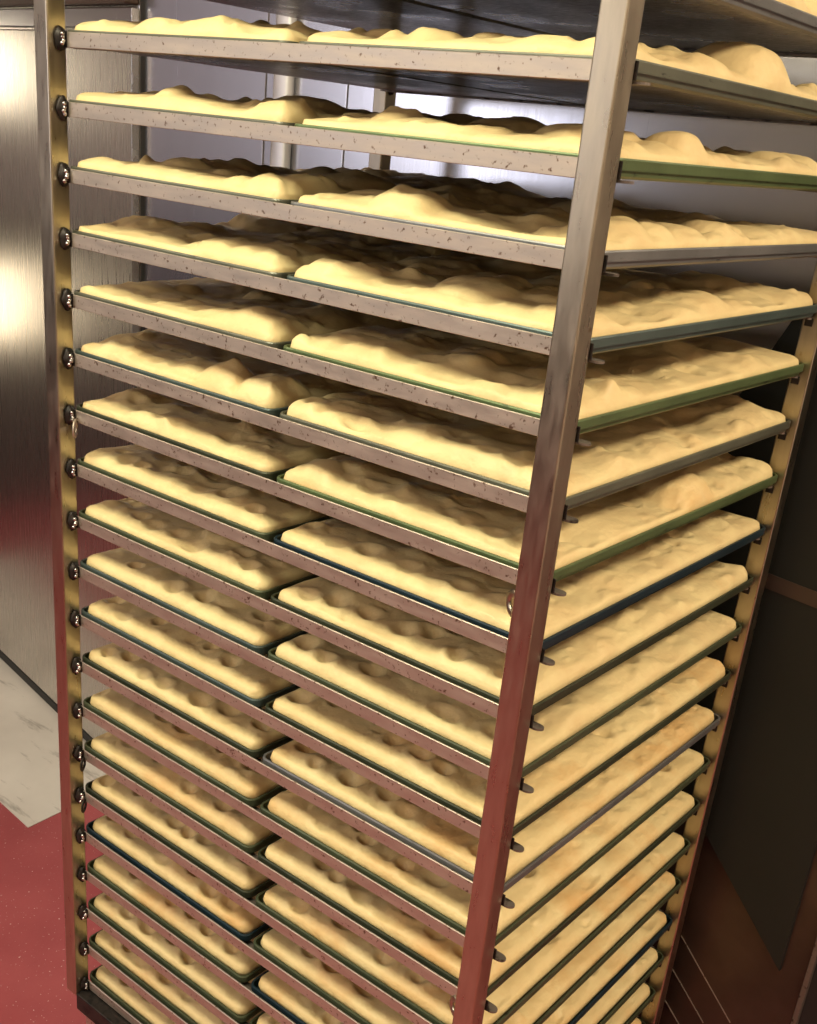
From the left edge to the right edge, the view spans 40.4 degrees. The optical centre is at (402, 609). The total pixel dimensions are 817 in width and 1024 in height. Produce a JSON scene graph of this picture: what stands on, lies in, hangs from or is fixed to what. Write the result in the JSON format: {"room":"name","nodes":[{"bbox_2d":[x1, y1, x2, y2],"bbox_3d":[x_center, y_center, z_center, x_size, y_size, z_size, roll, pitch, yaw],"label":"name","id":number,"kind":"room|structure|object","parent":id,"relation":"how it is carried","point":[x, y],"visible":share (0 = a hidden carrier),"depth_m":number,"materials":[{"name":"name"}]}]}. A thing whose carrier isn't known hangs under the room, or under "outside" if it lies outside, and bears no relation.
{"room":"commercial kitchen","nodes":[
{"label":"commercial kitchen","id":0,"kind":"room"},
{"bbox_2d":[0,802,104,1023],"bbox_3d":[-1.088,1.213,1.405,6.600,0.100,5.000,22,28,34],"label":"floor","id":1,"kind":"structure","parent":0,"point":[33,972],"depth_m":2.50,"materials":[{"name":"red tile"}]},
{"bbox_2d":[0,0,144,740],"bbox_3d":[-1.003,-0.960,3.403,0.650,2.298,1.903,-14,30,-39],"label":"tall cabinet","id":2,"kind":"object","parent":1,"relation":"on","point":[27,619],"visible":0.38,"depth_m":2.89,"materials":[{"name":"silver metal"}]},
{"bbox_2d":[0,0,138,6],"bbox_3d":[-1.064,-1.598,2.785,0.034,0.153,1.600,-14,30,-39],"label":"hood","id":3,"kind":"object","parent":2,"relation":"attached to","point":[3,3],"depth_m":2.41,"materials":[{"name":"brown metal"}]},
{"bbox_2d":[34,0,816,1023],"bbox_3d":[0.007,0.034,1.718,0.848,2.010,0.686,22,28,34],"label":"rack","id":4,"kind":"object","parent":1,"relation":"on","point":[611,72],"visible":0.62,"depth_m":1.35,"materials":[{"name":"metal"}]},
{"bbox_2d":[90,965,150,1023],"bbox_3d":[-0.220,0.648,2.126,0.396,0.018,0.629,22,28,34],"label":"baking tray","id":5,"kind":"object","parent":4,"relation":"on","point":[93,978],"visible":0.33,"depth_m":1.96,"materials":[{"name":"metal"}]},
{"bbox_2d":[96,966,175,1023],"bbox_3d":[-0.219,0.636,2.121,0.383,0.043,0.616,22,28,34],"label":"dough","id":6,"kind":"object","parent":5,"relation":"on","point":[104,976],"visible":0.02,"depth_m":1.95,"materials":[{"name":"beige food"}]},
{"bbox_2d":[89,929,196,1023],"bbox_3d":[-0.213,0.575,2.094,0.396,0.018,0.629,22,28,34],"label":"baking tray","id":7,"kind":"object","parent":4,"relation":"on","point":[92,943],"visible":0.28,"depth_m":1.89,"materials":[{"name":"metal"}]},
{"bbox_2d":[95,930,262,1023],"bbox_3d":[-0.212,0.565,2.090,0.383,0.039,0.616,22,28,34],"label":"dough","id":8,"kind":"object","parent":7,"relation":"on","point":[194,1010],"visible":0.03,"depth_m":1.88,"materials":[{"name":"beige food"}]},
{"bbox_2d":[88,893,261,1022],"bbox_3d":[-0.205,0.502,2.063,0.396,0.018,0.629,22,28,34],"label":"baking tray","id":9,"kind":"object","parent":4,"relation":"on","point":[241,1019],"visible":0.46,"depth_m":1.81,"materials":[{"name":"metal"}]},
{"bbox_2d":[94,892,266,1015],"bbox_3d":[-0.204,0.489,2.057,0.384,0.045,0.617,22,28,34],"label":"dough","id":10,"kind":"object","parent":9,"relation":"on","point":[232,999],"visible":0.08,"depth_m":1.83,"materials":[{"name":"beige food"}]},
{"bbox_2d":[87,854,265,982],"bbox_3d":[-0.198,0.429,2.031,0.396,0.018,0.629,22,28,34],"label":"baking tray","id":11,"kind":"object","parent":4,"relation":"on","point":[242,979],"visible":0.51,"depth_m":1.78,"materials":[{"name":"grey metal"}]},
{"bbox_2d":[93,854,271,975],"bbox_3d":[-0.197,0.418,2.026,0.383,0.041,0.616,22,28,34],"label":"dough","id":12,"kind":"object","parent":11,"relation":"on","point":[214,944],"visible":0.09,"depth_m":1.79,"materials":[{"name":"beige food"}]},
{"bbox_2d":[86,818,270,940],"bbox_3d":[-0.190,0.356,1.999,0.396,0.018,0.629,22,28,34],"label":"baking tray","id":13,"kind":"object","parent":4,"relation":"on","point":[89,827],"visible":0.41,"depth_m":1.74,"materials":[{"name":"black metal"}]},
{"bbox_2d":[93,815,275,933],"bbox_3d":[-0.189,0.344,1.994,0.383,0.042,0.616,22,28,34],"label":"dough","id":14,"kind":"object","parent":13,"relation":"on","point":[230,912],"visible":0.12,"depth_m":1.76,"materials":[{"name":"beige food"}]},
{"bbox_2d":[85,780,274,897],"bbox_3d":[-0.183,0.283,1.968,0.396,0.018,0.629,22,28,34],"label":"baking tray","id":15,"kind":"object","parent":4,"relation":"on","point":[251,893],"visible":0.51,"depth_m":1.71,"materials":[{"name":"black metal"}]},
{"bbox_2d":[91,774,268,890],"bbox_3d":[-0.182,0.272,1.963,0.384,0.040,0.617,22,28,34],"label":"dough","id":16,"kind":"object","parent":15,"relation":"on","point":[201,848],"visible":0.08,"depth_m":1.73,"materials":[{"name":"beige food"}]},
{"bbox_2d":[75,348,288,416],"bbox_3d":[-0.116,-0.374,1.682,0.396,0.018,0.629,22,28,34],"label":"baking tray","id":17,"kind":"object","parent":4,"relation":"on","point":[275,412],"visible":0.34,"depth_m":1.42,"materials":[{"name":"metal"}]},
{"bbox_2d":[81,329,364,408],"bbox_3d":[-0.114,-0.393,1.675,0.387,0.055,0.620,22,28,34],"label":"dough","id":18,"kind":"object","parent":17,"relation":"on","point":[255,381],"visible":0.27,"depth_m":1.46,"materials":[{"name":"beige food"}]},
{"bbox_2d":[84,739,280,853],"bbox_3d":[-0.175,0.210,1.936,0.396,0.018,0.629,22,28,34],"label":"baking tray","id":19,"kind":"object","parent":4,"relation":"on","point":[254,848],"visible":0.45,"depth_m":1.67,"materials":[{"name":"black metal"}]},
{"bbox_2d":[91,732,273,845],"bbox_3d":[-0.174,0.199,1.931,0.383,0.039,0.616,22,28,34],"label":"dough","id":20,"kind":"object","parent":19,"relation":"on","point":[207,806],"visible":0.11,"depth_m":1.70,"materials":[{"name":"beige food"}]},
{"bbox_2d":[74,290,291,349],"bbox_3d":[-0.108,-0.448,1.651,0.396,0.018,0.629,22,28,34],"label":"baking tray","id":21,"kind":"object","parent":4,"relation":"on","point":[279,345],"visible":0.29,"depth_m":1.39,"materials":[{"name":"metal"}]},
{"bbox_2d":[80,277,417,341],"bbox_3d":[-0.107,-0.462,1.644,0.387,0.048,0.620,22,28,34],"label":"dough","id":22,"kind":"object","parent":21,"relation":"on","point":[243,310],"visible":0.35,"depth_m":1.45,"materials":[{"name":"beige food"}]},
{"bbox_2d":[72,229,294,278],"bbox_3d":[-0.101,-0.521,1.619,0.396,0.018,0.629,22,28,34],"label":"baking tray","id":23,"kind":"object","parent":4,"relation":"on","point":[284,275],"visible":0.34,"depth_m":1.36,"materials":[{"name":"silver metal"}]},
{"bbox_2d":[78,213,481,272],"bbox_3d":[-0.099,-0.535,1.613,0.387,0.047,0.620,22,28,34],"label":"dough","id":24,"kind":"object","parent":23,"relation":"on","point":[262,243],"visible":0.56,"depth_m":1.46,"materials":[{"name":"beige food"}]},
{"bbox_2d":[69,99,298,125],"bbox_3d":[-0.086,-0.667,1.556,0.396,0.018,0.629,22,28,34],"label":"baking tray","id":25,"kind":"object","parent":4,"relation":"on","point":[70,100],"visible":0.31,"depth_m":1.30,"materials":[{"name":"grey metal"}]},
{"bbox_2d":[83,696,286,806],"bbox_3d":[-0.168,0.137,1.904,0.396,0.018,0.629,22,28,34],"label":"baking tray","id":26,"kind":"object","parent":4,"relation":"on","point":[259,800],"visible":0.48,"depth_m":1.64,"materials":[{"name":"metal"}]},
{"bbox_2d":[90,688,279,798],"bbox_3d":[-0.167,0.125,1.899,0.383,0.041,0.616,22,28,34],"label":"dough","id":27,"kind":"object","parent":26,"relation":"on","point":[251,784],"visible":0.09,"depth_m":1.66,"materials":[{"name":"beige food"}]},
{"bbox_2d":[71,166,298,204],"bbox_3d":[-0.093,-0.594,1.587,0.396,0.018,0.629,22,28,34],"label":"baking tray","id":28,"kind":"object","parent":4,"relation":"on","point":[284,201],"visible":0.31,"depth_m":1.33,"materials":[{"name":"silver metal"}]},
{"bbox_2d":[76,403,296,481],"bbox_3d":[-0.123,-0.301,1.714,0.396,0.018,0.629,22,28,34],"label":"baking tray","id":29,"kind":"object","parent":4,"relation":"on","point":[269,475],"visible":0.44,"depth_m":1.45,"materials":[{"name":"grey metal"}]},
{"bbox_2d":[82,387,346,471],"bbox_3d":[-0.122,-0.315,1.708,0.386,0.044,0.619,22,28,34],"label":"dough","id":30,"kind":"object","parent":29,"relation":"on","point":[254,446],"visible":0.2,"depth_m":1.48,"materials":[{"name":"beige food"}]},
{"bbox_2d":[82,652,293,758],"bbox_3d":[-0.160,0.064,1.873,0.396,0.018,0.629,22,28,34],"label":"baking tray","id":31,"kind":"object","parent":4,"relation":"on","point":[258,753],"visible":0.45,"depth_m":1.60,"materials":[{"name":"grey metal"}]},
{"bbox_2d":[89,643,285,749],"bbox_3d":[-0.159,0.053,1.868,0.384,0.039,0.617,22,28,34],"label":"dough","id":32,"kind":"object","parent":31,"relation":"on","point":[242,728],"visible":0.08,"depth_m":1.64,"materials":[{"name":"beige food"}]},
{"bbox_2d":[81,606,300,707],"bbox_3d":[-0.153,-0.009,1.841,0.396,0.018,0.629,22,28,34],"label":"baking tray","id":33,"kind":"object","parent":4,"relation":"on","point":[259,703],"visible":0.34,"depth_m":1.57,"materials":[{"name":"grey metal"}]},
{"bbox_2d":[88,596,292,698],"bbox_3d":[-0.152,-0.021,1.836,0.384,0.040,0.616,22,28,34],"label":"dough","id":34,"kind":"object","parent":33,"relation":"on","point":[222,665],"visible":0.11,"depth_m":1.60,"materials":[{"name":"beige food"}]},
{"bbox_2d":[80,558,307,654],"bbox_3d":[-0.145,-0.082,1.809,0.396,0.018,0.629,22,28,34],"label":"baking tray","id":35,"kind":"object","parent":4,"relation":"on","point":[263,650],"visible":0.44,"depth_m":1.54,"materials":[{"name":"grey metal"}]},
{"bbox_2d":[86,547,301,645],"bbox_3d":[-0.144,-0.096,1.803,0.384,0.046,0.618,22,28,34],"label":"dough","id":36,"kind":"object","parent":35,"relation":"on","point":[239,619],"visible":0.15,"depth_m":1.57,"materials":[{"name":"beige food"}]},
{"bbox_2d":[79,509,319,599],"bbox_3d":[-0.138,-0.155,1.777,0.396,0.018,0.629,22,28,34],"label":"baking tray","id":37,"kind":"object","parent":4,"relation":"on","point":[265,594],"visible":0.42,"depth_m":1.50,"materials":[{"name":"metal"}]},
{"bbox_2d":[85,498,312,589],"bbox_3d":[-0.137,-0.171,1.771,0.385,0.049,0.618,22,28,34],"label":"dough","id":38,"kind":"object","parent":37,"relation":"on","point":[253,568],"visible":0.13,"depth_m":1.54,"materials":[{"name":"beige food"}]},
{"bbox_2d":[78,457,332,542],"bbox_3d":[-0.131,-0.228,1.746,0.396,0.018,0.629,22,28,34],"label":"baking tray","id":39,"kind":"object","parent":4,"relation":"on","point":[269,536],"visible":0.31,"depth_m":1.48,"materials":[{"name":"grey metal"}]},
{"bbox_2d":[84,444,327,532],"bbox_3d":[-0.129,-0.241,1.740,0.386,0.043,0.618,22,28,34],"label":"dough","id":40,"kind":"object","parent":39,"relation":"on","point":[255,509],"visible":0.18,"depth_m":1.51,"materials":[{"name":"beige food"}]},
{"bbox_2d":[76,85,482,124],"bbox_3d":[-0.084,-0.683,1.549,0.387,0.050,0.620,22,28,34],"label":"dough","id":41,"kind":"object","parent":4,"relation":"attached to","point":[295,108],"visible":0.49,"depth_m":1.33,"materials":[{"name":"beige food"}]},
{"bbox_2d":[77,155,548,199],"bbox_3d":[-0.092,-0.610,1.580,0.387,0.050,0.620,22,28,34],"label":"dough","id":42,"kind":"object","parent":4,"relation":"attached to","point":[239,175],"visible":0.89,"depth_m":1.40,"materials":[{"name":"beige food"}]},
{"bbox_2d":[68,30,576,104],"bbox_3d":[-0.078,-0.740,1.524,0.396,0.018,0.629,22,28,34],"label":"baking tray","id":43,"kind":"object","parent":4,"relation":"on","point":[335,74],"visible":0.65,"depth_m":1.47,"materials":[{"name":"metal"}]},
{"bbox_2d":[75,15,321,41],"bbox_3d":[-0.076,-0.759,1.516,0.387,0.056,0.620,22,28,34],"label":"dough","id":44,"kind":"object","parent":43,"relation":"on","point":[220,25],"visible":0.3,"depth_m":1.26,"materials":[{"name":"beige food"}]},
{"bbox_2d":[205,0,580,40],"bbox_3d":[-0.071,-0.813,1.492,0.396,0.018,0.629,22,28,34],"label":"baking tray","id":45,"kind":"object","parent":4,"relation":"on","point":[406,16],"visible":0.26,"depth_m":1.50,"materials":[{"name":"grey metal"}]},
{"bbox_2d":[249,948,663,1023],"bbox_3d":[0.110,0.633,1.837,0.403,0.018,0.629,22,28,34],"label":"baking tray","id":46,"kind":"object","parent":4,"relation":"on","point":[659,961],"visible":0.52,"depth_m":1.86,"materials":[{"name":"metal"}]},
{"bbox_2d":[257,947,657,1023],"bbox_3d":[0.112,0.621,1.831,0.389,0.041,0.615,22,28,34],"label":"dough","id":47,"kind":"object","parent":46,"relation":"on","point":[639,969],"visible":0.09,"depth_m":1.84,"materials":[{"name":"beige food"}]},
{"bbox_2d":[251,913,672,1023],"bbox_3d":[0.118,0.560,1.805,0.403,0.018,0.629,22,28,34],"label":"baking tray","id":48,"kind":"object","parent":4,"relation":"on","point":[255,988],"visible":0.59,"depth_m":1.72,"materials":[{"name":"green metal"}]},
{"bbox_2d":[258,910,666,1023],"bbox_3d":[0.119,0.548,1.800,0.390,0.041,0.616,22,28,34],"label":"dough","id":49,"kind":"object","parent":48,"relation":"on","point":[299,1005],"visible":0.11,"depth_m":1.70,"materials":[{"name":"beige food"}]},
{"bbox_2d":[253,876,680,1023],"bbox_3d":[0.125,0.486,1.773,0.403,0.018,0.629,22,28,34],"label":"baking tray","id":50,"kind":"object","parent":4,"relation":"on","point":[257,946],"visible":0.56,"depth_m":1.63,"materials":[{"name":"metal"}]},
{"bbox_2d":[261,871,675,1023],"bbox_3d":[0.126,0.475,1.768,0.390,0.041,0.616,22,28,34],"label":"dough","id":51,"kind":"object","parent":50,"relation":"on","point":[373,1010],"visible":0.15,"depth_m":1.61,"materials":[{"name":"beige food"}]},
{"bbox_2d":[255,837,690,1023],"bbox_3d":[0.133,0.413,1.741,0.403,0.018,0.629,22,28,34],"label":"baking tray","id":52,"kind":"object","parent":4,"relation":"on","point":[259,901],"visible":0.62,"depth_m":1.55,"materials":[{"name":"grey metal"}]},
{"bbox_2d":[263,832,684,1023],"bbox_3d":[0.134,0.402,1.736,0.389,0.041,0.615,22,28,34],"label":"dough","id":53,"kind":"object","parent":52,"relation":"on","point":[434,1000],"visible":0.14,"depth_m":1.55,"materials":[{"name":"beige food"}]},
{"bbox_2d":[258,797,699,997],"bbox_3d":[0.140,0.340,1.710,0.403,0.018,0.629,22,28,34],"label":"baking tray","id":54,"kind":"object","parent":4,"relation":"on","point":[261,853],"visible":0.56,"depth_m":1.51,"materials":[{"name":"grey metal"}]},
{"bbox_2d":[265,791,694,987],"bbox_3d":[0.141,0.328,1.704,0.391,0.042,0.617,22,28,34],"label":"dough","id":55,"kind":"object","parent":54,"relation":"on","point":[409,931],"visible":0.18,"depth_m":1.52,"materials":[{"name":"beige food"}]},
{"bbox_2d":[260,756,709,945],"bbox_3d":[0.148,0.267,1.678,0.403,0.018,0.629,22,28,34],"label":"baking tray","id":56,"kind":"object","parent":4,"relation":"on","point":[264,809],"visible":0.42,"depth_m":1.48,"materials":[{"name":"grey metal"}]},
{"bbox_2d":[268,748,703,936],"bbox_3d":[0.149,0.256,1.673,0.390,0.041,0.616,22,28,34],"label":"dough","id":57,"kind":"object","parent":56,"relation":"on","point":[443,896],"visible":0.17,"depth_m":1.49,"materials":[{"name":"beige food"}]},
{"bbox_2d":[263,713,719,892],"bbox_3d":[0.155,0.194,1.646,0.403,0.018,0.629,22,28,34],"label":"baking tray","id":58,"kind":"object","parent":4,"relation":"on","point":[267,761],"visible":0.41,"depth_m":1.44,"materials":[{"name":"grey metal"}]},
{"bbox_2d":[270,704,713,882],"bbox_3d":[0.157,0.181,1.640,0.390,0.045,0.616,22,28,34],"label":"dough","id":59,"kind":"object","parent":58,"relation":"on","point":[456,845],"visible":0.24,"depth_m":1.46,"materials":[{"name":"beige food"}]},
{"bbox_2d":[265,669,730,836],"bbox_3d":[0.163,0.121,1.615,0.403,0.018,0.629,22,28,34],"label":"baking tray","id":60,"kind":"object","parent":4,"relation":"on","point":[269,709],"visible":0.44,"depth_m":1.41,"materials":[{"name":"black metal"}]},
{"bbox_2d":[273,656,724,825],"bbox_3d":[0.164,0.107,1.609,0.391,0.045,0.617,22,28,34],"label":"dough","id":61,"kind":"object","parent":60,"relation":"on","point":[424,768],"visible":0.27,"depth_m":1.42,"materials":[{"name":"beige food"}]},
{"bbox_2d":[268,622,741,777],"bbox_3d":[0.170,0.048,1.583,0.403,0.018,0.629,22,28,34],"label":"baking tray","id":62,"kind":"object","parent":4,"relation":"on","point":[553,752],"visible":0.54,"depth_m":1.38,"materials":[{"name":"grey metal"}]},
{"bbox_2d":[275,610,735,766],"bbox_3d":[0.171,0.035,1.577,0.391,0.043,0.617,22,28,34],"label":"dough","id":63,"kind":"object","parent":62,"relation":"on","point":[465,725],"visible":0.3,"depth_m":1.39,"materials":[{"name":"beige food"}]},
{"bbox_2d":[271,574,753,714],"bbox_3d":[0.177,-0.025,1.551,0.403,0.018,0.629,22,28,34],"label":"baking tray","id":64,"kind":"object","parent":4,"relation":"on","point":[541,705],"visible":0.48,"depth_m":1.35,"materials":[{"name":"grey metal"}]},
{"bbox_2d":[278,561,747,704],"bbox_3d":[0.179,-0.037,1.546,0.391,0.042,0.617,22,28,34],"label":"dough","id":65,"kind":"object","parent":64,"relation":"on","point":[477,664],"visible":0.28,"depth_m":1.37,"materials":[{"name":"beige food"}]},
{"bbox_2d":[274,524,764,649],"bbox_3d":[0.185,-0.098,1.520,0.403,0.018,0.629,22,28,34],"label":"baking tray","id":66,"kind":"object","parent":4,"relation":"on","point":[558,637],"visible":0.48,"depth_m":1.32,"materials":[{"name":"grey metal"}]},
{"bbox_2d":[281,509,759,639],"bbox_3d":[0.186,-0.111,1.514,0.392,0.043,0.618,22,28,34],"label":"dough","id":67,"kind":"object","parent":66,"relation":"on","point":[481,596],"visible":0.34,"depth_m":1.33,"materials":[{"name":"beige food"}]},
{"bbox_2d":[277,472,777,581],"bbox_3d":[0.193,-0.171,1.488,0.403,0.018,0.629,22,28,34],"label":"baking tray","id":68,"kind":"object","parent":4,"relation":"on","point":[563,572],"visible":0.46,"depth_m":1.29,"materials":[{"name":"grey metal"}]},
{"bbox_2d":[284,453,772,569],"bbox_3d":[0.194,-0.187,1.481,0.393,0.050,0.619,22,28,34],"label":"dough","id":69,"kind":"object","parent":68,"relation":"on","point":[607,521],"visible":0.39,"depth_m":1.31,"materials":[{"name":"beige food"}]},
{"bbox_2d":[280,410,790,509],"bbox_3d":[0.200,-0.244,1.456,0.403,0.018,0.629,22,28,34],"label":"baking tray","id":70,"kind":"object","parent":4,"relation":"on","point":[595,493],"visible":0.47,"depth_m":1.26,"materials":[{"name":"grey metal"}]},
{"bbox_2d":[287,389,785,496],"bbox_3d":[0.201,-0.258,1.450,0.394,0.045,0.620,22,28,34],"label":"dough","id":71,"kind":"object","parent":70,"relation":"on","point":[621,450],"visible":0.48,"depth_m":1.29,"materials":[{"name":"beige food"}]},
{"bbox_2d":[283,344,803,433],"bbox_3d":[0.207,-0.317,1.425,0.403,0.018,0.629,22,28,34],"label":"baking tray","id":72,"kind":"object","parent":4,"relation":"on","point":[600,421],"visible":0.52,"depth_m":1.23,"materials":[{"name":"grey metal"}]},
{"bbox_2d":[290,325,798,419],"bbox_3d":[0.209,-0.332,1.418,0.394,0.048,0.620,22,28,34],"label":"dough","id":73,"kind":"object","parent":72,"relation":"on","point":[508,375],"visible":0.54,"depth_m":1.27,"materials":[{"name":"beige food"}]},
{"bbox_2d":[287,274,816,353],"bbox_3d":[0.215,-0.390,1.393,0.403,0.018,0.629,22,28,34],"label":"baking tray","id":74,"kind":"object","parent":4,"relation":"on","point":[607,343],"visible":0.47,"depth_m":1.20,"materials":[{"name":"metal"}]},
{"bbox_2d":[294,255,812,337],"bbox_3d":[0.216,-0.404,1.387,0.394,0.046,0.620,22,28,34],"label":"dough","id":75,"kind":"object","parent":74,"relation":"on","point":[525,294],"visible":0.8,"depth_m":1.25,"materials":[{"name":"beige food"}]},
{"bbox_2d":[291,201,816,268],"bbox_3d":[0.222,-0.463,1.361,0.403,0.018,0.629,22,28,34],"label":"baking tray","id":76,"kind":"object","parent":4,"relation":"on","point":[617,259],"visible":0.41,"depth_m":1.16,"materials":[{"name":"silver metal"}]},
{"bbox_2d":[295,123,816,190],"bbox_3d":[0.230,-0.536,1.329,0.403,0.018,0.629,22,28,34],"label":"baking tray","id":77,"kind":"object","parent":4,"relation":"on","point":[632,169],"visible":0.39,"depth_m":1.13,"materials":[{"name":"grey metal"}]},
{"bbox_2d":[298,184,816,249],"bbox_3d":[0.224,-0.478,1.355,0.394,0.048,0.620,22,28,34],"label":"dough","id":78,"kind":"object","parent":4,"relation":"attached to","point":[487,210],"visible":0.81,"depth_m":1.19,"materials":[{"name":"beige food"}]},
{"bbox_2d":[299,41,816,122],"bbox_3d":[0.237,-0.610,1.298,0.403,0.018,0.629,22,28,34],"label":"baking tray","id":79,"kind":"object","parent":4,"relation":"on","point":[671,89],"visible":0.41,"depth_m":1.19,"materials":[{"name":"grey metal"}]},
{"bbox_2d":[307,27,816,100],"bbox_3d":[0.239,-0.631,1.288,0.394,0.063,0.620,22,28,34],"label":"dough","id":80,"kind":"object","parent":79,"relation":"on","point":[741,62],"visible":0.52,"depth_m":1.10,"materials":[{"name":"beige food"}]},
{"bbox_2d":[303,106,816,175],"bbox_3d":[0.231,-0.551,1.323,0.394,0.048,0.620,22,28,34],"label":"dough","id":81,"kind":"object","parent":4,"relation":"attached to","point":[682,147],"visible":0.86,"depth_m":1.12,"materials":[{"name":"beige food"}]},
{"bbox_2d":[414,0,816,53],"bbox_3d":[0.245,-0.683,1.266,0.403,0.018,0.629,22,28,34],"label":"baking tray","id":82,"kind":"object","parent":4,"relation":"on","point":[773,25],"visible":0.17,"depth_m":1.25,"materials":[{"name":"grey metal"}]},
{"bbox_2d":[776,0,816,15],"bbox_3d":[0.246,-0.700,1.259,0.394,0.052,0.620,22,28,34],"label":"dough","id":83,"kind":"object","parent":82,"relation":"on","point":[809,6],"visible":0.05,"depth_m":1.19,"materials":[{"name":"beige food"}]},
{"bbox_2d":[624,983,655,1023],"bbox_3d":[0.103,0.706,1.868,0.403,0.018,0.629,22,28,34],"label":"baking tray","id":84,"kind":"object","parent":4,"relation":"on","point":[650,998],"visible":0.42,"depth_m":1.95,"materials":[{"name":"metal"}]},
{"bbox_2d":[605,983,649,1023],"bbox_3d":[0.104,0.694,1.863,0.390,0.041,0.616,22,28,34],"label":"dough","id":85,"kind":"object","parent":84,"relation":"on","point":[642,993],"visible":0.04,"depth_m":1.93,"materials":[{"name":"beige food"}]},
{"bbox_2d":[145,0,816,395],"bbox_3d":[1.069,-0.147,1.453,4.100,2.750,0.009,21,27,31],"label":"wall","id":86,"kind":"structure","parent":0,"point":[789,208],"depth_m":1.90,"materials":[{"name":"metal"}]},
{"bbox_2d":[0,658,105,827],"bbox_3d":[-1.421,0.191,3.554,1.816,0.002,0.503,26,30,38],"label":"floor","id":87,"kind":"structure","parent":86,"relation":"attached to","point":[29,737],"depth_m":3.13,"materials":[{"name":"white stone"}]},
{"bbox_2d":[261,13,268,164],"bbox_3d":[-0.307,-0.650,2.326,0.003,2.680,0.003,22,28,34],"label":"trim","id":88,"kind":"structure","parent":86,"relation":"attached to","point":[267,13],"depth_m":2.17,"materials":[{"name":"metal"}]},
{"bbox_2d":[270,14,296,168],"bbox_3d":[-0.267,-0.630,2.290,0.045,2.680,0.023,22,28,34],"label":"rack post","id":89,"kind":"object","parent":86,"relation":"attached to","point":[280,153],"depth_m":2.13,"materials":[{"name":"metal"}]},
{"bbox_2d":[341,29,351,166],"bbox_3d":[-0.142,-0.588,2.222,0.003,2.680,0.003,22,28,34],"label":"trim","id":90,"kind":"structure","parent":86,"relation":"attached to","point":[346,94],"depth_m":2.07,"materials":[{"name":"metal"}]},
{"bbox_2d":[638,319,816,1023],"bbox_3d":[0.590,-0.005,1.740,0.036,2.134,0.559,-14,30,-39],"label":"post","id":91,"kind":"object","parent":86,"relation":"in","point":[746,953],"depth_m":1.81,"materials":[{"name":"brown steel"},{"name":"black glass"},{"name":"steel"}]},
{"bbox_3d":[0.095,0.779,1.900,0.403,0.018,0.629,22,28,34],"label":"baking tray","id":92,"kind":"object","parent":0,"visible":0},
{"bbox_2d":[631,1017,640,1023],"bbox_3d":[0.097,0.767,1.895,0.390,0.040,0.616,22,28,34],"label":"dough","id":93,"kind":"object","parent":92,"relation":"on","point":[636,1021],"visible":0.02,"depth_m":2.00,"materials":[{"name":"beige food"}]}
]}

